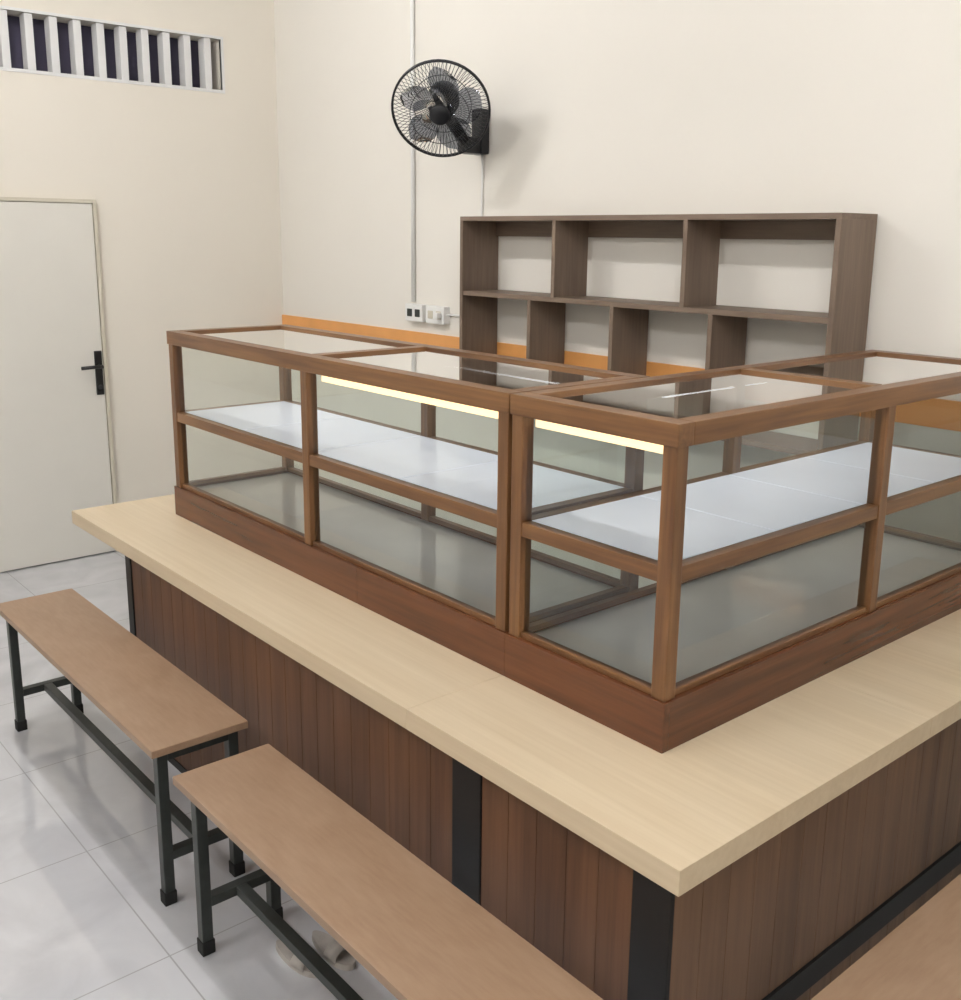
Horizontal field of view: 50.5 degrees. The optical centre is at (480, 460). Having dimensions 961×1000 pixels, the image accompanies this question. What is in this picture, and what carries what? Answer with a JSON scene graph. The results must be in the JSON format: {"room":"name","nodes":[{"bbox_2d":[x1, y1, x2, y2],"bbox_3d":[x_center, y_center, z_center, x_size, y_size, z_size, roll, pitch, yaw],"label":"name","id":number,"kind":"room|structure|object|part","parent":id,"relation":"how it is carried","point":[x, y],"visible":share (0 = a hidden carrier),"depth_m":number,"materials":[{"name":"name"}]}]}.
{"room":"small restaurant","nodes":[
{"label":"small restaurant","id":0,"kind":"room"},
{"bbox_2d":[0,0,282,502],"bbox_3d":[-3.566,-0.928,4.597,5.944,3.450,0.150,-10,16,-39],"label":"wall","id":1,"kind":"structure","parent":0,"point":[184,184],"depth_m":5.97,"materials":[{"name":"paint"}]},
{"bbox_2d":[0,9,10,67],"bbox_3d":[-2.462,-2.165,5.237,0.053,0.277,0.077,-10,16,-39],"label":"slat","id":2,"kind":"object","parent":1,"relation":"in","point":[5,58],"depth_m":5.22,"materials":[{"name":"white paint"}]},
{"bbox_2d":[19,13,35,69],"bbox_3d":[-2.372,-2.181,5.312,0.064,0.277,0.077,-10,16,-39],"label":"slat","id":3,"kind":"object","parent":1,"relation":"in","point":[26,23],"depth_m":5.30,"materials":[{"name":"white paint"}]},
{"bbox_2d":[44,16,60,72],"bbox_3d":[-2.278,-2.197,5.391,0.066,0.277,0.077,-10,16,-39],"label":"slat","id":4,"kind":"object","parent":1,"relation":"in","point":[50,22],"depth_m":5.37,"materials":[{"name":"white paint"}]},
{"bbox_2d":[0,201,114,571],"bbox_3d":[-2.466,-0.379,5.516,0.880,1.987,0.093,-10,16,-39],"label":"leaf","id":5,"kind":"object","parent":1,"relation":"attached to","point":[55,461],"depth_m":5.61,"materials":[{"name":"white wood"}]},
{"bbox_3d":[-2.177,-0.525,5.709,0.124,0.023,0.057,-10,16,-39],"label":"handle","id":6,"kind":"part","parent":5,"relation":"part of","materials":[{"name":"black metal"}]},
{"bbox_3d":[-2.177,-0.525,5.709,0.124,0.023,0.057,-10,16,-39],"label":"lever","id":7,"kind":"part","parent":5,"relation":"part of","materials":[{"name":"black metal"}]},
{"bbox_2d":[94,351,103,394],"bbox_3d":[-2.160,-0.498,5.774,0.041,0.250,0.012,-10,16,-39],"label":"plate","id":8,"kind":"object","parent":5,"relation":"attached to","point":[97,354],"depth_m":5.77,"materials":[{"name":"black metal"}]},
{"bbox_2d":[0,197,117,551],"bbox_3d":[-2.492,-0.391,5.532,0.944,2.018,0.034,-10,16,-39],"label":"frame","id":9,"kind":"object","parent":1,"relation":"attached to","point":[92,201],"visible":0.84,"depth_m":5.72,"materials":[{"name":"paint"}]},
{"bbox_2d":[68,19,83,74],"bbox_3d":[-2.184,-2.213,5.469,0.068,0.277,0.077,-10,16,-39],"label":"slat","id":10,"kind":"object","parent":1,"relation":"in","point":[74,26],"depth_m":5.45,"materials":[{"name":"white paint"}]},
{"bbox_2d":[91,23,106,77],"bbox_3d":[-2.090,-2.230,5.547,0.069,0.277,0.077,-10,16,-39],"label":"slat","id":11,"kind":"object","parent":1,"relation":"in","point":[98,47],"depth_m":5.53,"materials":[{"name":"white paint"}]},
{"bbox_2d":[7,15,199,87],"bbox_3d":[-2.257,-2.231,5.544,1.685,0.280,0.015,-10,16,-39],"label":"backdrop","id":12,"kind":"structure","parent":1,"relation":"attached to","point":[14,31],"depth_m":5.63,"materials":[{"name":"black"}]},
{"bbox_2d":[0,5,224,93],"bbox_3d":[-2.165,-2.204,5.436,1.720,0.313,0.024,-10,16,-39],"label":"surround","id":13,"kind":"object","parent":1,"relation":"attached to","point":[221,54],"depth_m":5.59,"materials":[{"name":"white paint"}]},
{"bbox_2d":[114,26,128,79],"bbox_3d":[-1.996,-2.246,5.625,0.071,0.277,0.077,-10,16,-39],"label":"slat","id":14,"kind":"object","parent":1,"relation":"in","point":[120,36],"depth_m":5.61,"materials":[{"name":"white paint"}]},
{"bbox_2d":[135,29,150,82],"bbox_3d":[-1.903,-2.262,5.703,0.072,0.278,0.077,-10,16,-39],"label":"slat","id":15,"kind":"object","parent":1,"relation":"in","point":[142,41],"depth_m":5.69,"materials":[{"name":"white paint"}]},
{"bbox_2d":[157,32,171,84],"bbox_3d":[-1.809,-2.279,5.781,0.074,0.277,0.077,-10,16,-39],"label":"slat","id":16,"kind":"object","parent":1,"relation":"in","point":[163,39],"depth_m":5.77,"materials":[{"name":"white paint"}]},
{"bbox_2d":[178,35,191,86],"bbox_3d":[-1.715,-2.295,5.859,0.075,0.278,0.077,-10,16,-39],"label":"slat","id":17,"kind":"object","parent":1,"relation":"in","point":[184,48],"depth_m":5.85,"materials":[{"name":"white paint"}]},
{"bbox_2d":[198,38,211,88],"bbox_3d":[-1.621,-2.311,5.938,0.077,0.277,0.077,-10,16,-39],"label":"slat","id":18,"kind":"object","parent":1,"relation":"in","point":[204,47],"depth_m":5.93,"materials":[{"name":"white paint"}]},
{"bbox_2d":[0,551,397,999],"bbox_3d":[-0.885,1.518,1.889,6.244,0.100,8.482,-10,16,-39],"label":"floor","id":19,"kind":"structure","parent":0,"point":[83,915],"depth_m":2.99,"materials":[{"name":"tile"}]},
{"bbox_2d":[0,588,247,906],"bbox_3d":[-1.238,0.877,3.402,0.285,0.491,1.435,-10,16,-39],"label":"bench","id":20,"kind":"object","parent":19,"relation":"on","point":[166,713],"visible":0.93,"depth_m":3.17,"materials":[{"name":"wood"}]},
{"bbox_3d":[-1.228,0.824,3.379,0.241,0.333,1.361,-10,16,-39],"label":"frame","id":21,"kind":"part","parent":20,"relation":"part of","materials":[{"name":"metal"}]},
{"bbox_2d":[276,939,315,977],"bbox_3d":[-0.471,1.277,2.652,0.075,0.048,0.178,-10,16,-39],"label":"sandal","id":22,"kind":"object","parent":19,"relation":"on","point":[287,956],"visible":0.41,"depth_m":2.62,"materials":[{"name":"plastic"}]},
{"bbox_2d":[312,930,355,970],"bbox_3d":[-0.389,1.271,2.682,0.072,0.048,0.180,-10,16,-39],"label":"sandal","id":23,"kind":"object","parent":19,"relation":"on","point":[325,944],"visible":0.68,"depth_m":2.65,"materials":[{"name":"plastic"}]},
{"bbox_2d":[173,744,602,999],"bbox_3d":[-0.219,1.151,2.211,0.275,0.491,1.442,-10,16,-39],"label":"bench","id":24,"kind":"object","parent":19,"relation":"on","point":[418,934],"visible":1,"depth_m":2.22,"materials":[{"name":"wood"}]},
{"bbox_3d":[-0.208,1.099,2.188,0.231,0.333,1.368,-10,16,-39],"label":"frame","id":25,"kind":"part","parent":24,"relation":"part of","materials":[{"name":"metal"}]},
{"bbox_2d":[72,494,960,999],"bbox_3d":[0.148,0.700,3.549,2.018,0.800,2.947,-10,16,-39],"label":"counter","id":26,"kind":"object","parent":19,"relation":"on","point":[761,855],"depth_m":2.29,"materials":[{"name":"brown wood"}]},
{"bbox_2d":[166,324,649,675],"bbox_3d":[-0.358,-0.009,3.267,0.500,0.696,1.880,-10,16,-39],"label":"glass display case","id":27,"kind":"object","parent":26,"relation":"on","point":[444,581],"visible":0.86,"depth_m":3.04,"materials":[{"name":"brown wood"}]},
{"bbox_3d":[-0.354,-0.341,3.193,0.400,0.001,1.788,-10,16,-39],"label":"glass","id":28,"kind":"part","parent":27,"relation":"part of","materials":[{"name":"clear glass"}]},
{"bbox_2d":[187,401,623,509],"bbox_3d":[-0.357,-0.051,3.258,0.417,0.012,1.796,-10,16,-39],"label":"shelf","id":29,"kind":"object","parent":27,"relation":"attached to","point":[465,473],"depth_m":3.09,"materials":[{"name":"laminate"}]},
{"bbox_3d":[0.281,0.972,3.488,1.954,0.298,2.483,-10,16,-39],"label":"rail","id":30,"kind":"part","parent":26,"relation":"part of","materials":[{"name":"black paint"}]},
{"bbox_2d":[504,350,960,753],"bbox_3d":[0.831,0.122,2.736,1.603,0.696,0.492,-10,16,-39],"label":"glass display case","id":31,"kind":"object","parent":26,"relation":"on","point":[773,577],"visible":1,"depth_m":2.47,"materials":[{"name":"brown wood"}]},
{"bbox_2d":[532,442,960,559],"bbox_3d":[0.832,0.080,2.727,1.520,0.012,0.409,-10,16,-39],"label":"shelf","id":32,"kind":"object","parent":31,"relation":"attached to","point":[735,507],"depth_m":2.58,"materials":[{"name":"laminate"}]},
{"bbox_3d":[0.835,-0.210,2.662,1.503,0.001,0.401,-10,16,-39],"label":"glass","id":33,"kind":"part","parent":31,"relation":"part of","materials":[{"name":"clear glass"}]},
{"bbox_2d":[811,874,960,999],"bbox_3d":[1.151,1.169,2.197,1.450,0.491,0.280,-10,16,-39],"label":"bench","id":34,"kind":"object","parent":19,"relation":"on","point":[920,959],"visible":1,"depth_m":1.96,"materials":[{"name":"wood"}]},
{"bbox_2d":[274,0,960,400],"bbox_3d":[1.454,-0.618,3.438,0.150,3.450,8.482,-10,16,-39],"label":"wall","id":35,"kind":"structure","parent":0,"point":[599,107],"depth_m":4.18,"materials":[{"name":"paint"}]},
{"bbox_2d":[410,0,415,301],"bbox_3d":[-0.347,-1.799,5.216,0.023,1.949,0.023,-10,16,-39],"label":"cable conduit","id":36,"kind":"object","parent":35,"relation":"attached to","point":[412,2],"visible":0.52,"depth_m":5.28,"materials":[{"name":"white plastic"}]},
{"bbox_2d":[405,303,425,321],"bbox_3d":[-0.338,-0.785,5.398,0.048,0.090,0.150,-10,16,-39],"label":"power outlet","id":37,"kind":"object","parent":35,"relation":"attached to","point":[413,312],"visible":0.95,"depth_m":5.37,"materials":[{"name":"white plastic"}]},
{"bbox_2d":[426,305,449,324],"bbox_3d":[-0.221,-0.754,5.264,0.048,0.090,0.150,-10,16,-39],"label":"power outlet","id":38,"kind":"object","parent":35,"relation":"attached to","point":[430,309],"visible":1,"depth_m":5.23,"materials":[{"name":"white plastic"}]},
{"bbox_2d":[434,313,440,318],"bbox_3d":[-0.220,-0.742,5.208,0.029,0.030,0.030,-10,16,-39],"label":"plug","id":39,"kind":"object","parent":38,"relation":"attached to","point":[436,315],"visible":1,"depth_m":5.20,"materials":[{"name":"white plastic"}]},
{"bbox_2d":[391,59,490,316],"bbox_3d":[-0.104,-1.217,4.736,0.425,1.134,0.650,6,13,22],"label":"wall fan","id":40,"kind":"object","parent":35,"relation":"attached to","point":[451,108],"visible":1,"depth_m":4.46,"materials":[{"name":"plastic"}]},
{"bbox_3d":[-0.170,-1.619,4.568,0.149,0.163,0.159,0,13,-4],"label":"motor","id":41,"kind":"part","parent":40,"relation":"part of","materials":[{"name":"plastic"}]},
{"bbox_2d":[393,62,488,154],"bbox_3d":[-0.174,-1.544,4.482,0.432,0.380,0.243,1,13,3],"label":"grille","id":42,"kind":"object","parent":40,"relation":"attached to","point":[451,108],"depth_m":4.45,"materials":[{"name":"plastic"}]},
{"bbox_3d":[-0.082,-1.106,5.045,0.018,0.785,0.278,-11,17,-41],"label":"power cord","id":43,"kind":"part","parent":40,"relation":"part of","materials":[{"name":"white plastic"}]},
{"bbox_2d":[282,315,960,431],"bbox_3d":[1.391,-0.187,3.483,0.022,0.096,8.180,-10,16,-39],"label":"trim","id":44,"kind":"structure","parent":35,"relation":"attached to","point":[935,413],"depth_m":4.53,"materials":[{"name":"orange wood"}]},
{"bbox_2d":[291,369,960,587],"bbox_3d":[1.386,0.467,3.630,0.018,1.244,8.180,-10,16,-39],"label":"glass panel","id":45,"kind":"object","parent":35,"relation":"attached to","point":[940,517],"depth_m":4.63,"materials":[{"name":"clear glass"}]},
{"bbox_2d":[459,213,877,454],"bbox_3d":[0.613,-0.580,4.143,0.221,0.812,1.935,-10,16,-39],"label":"wall shelf unit","id":46,"kind":"object","parent":35,"relation":"attached to","point":[853,235],"visible":0.73,"depth_m":3.88,"materials":[{"name":"brown wood"}]}
]}

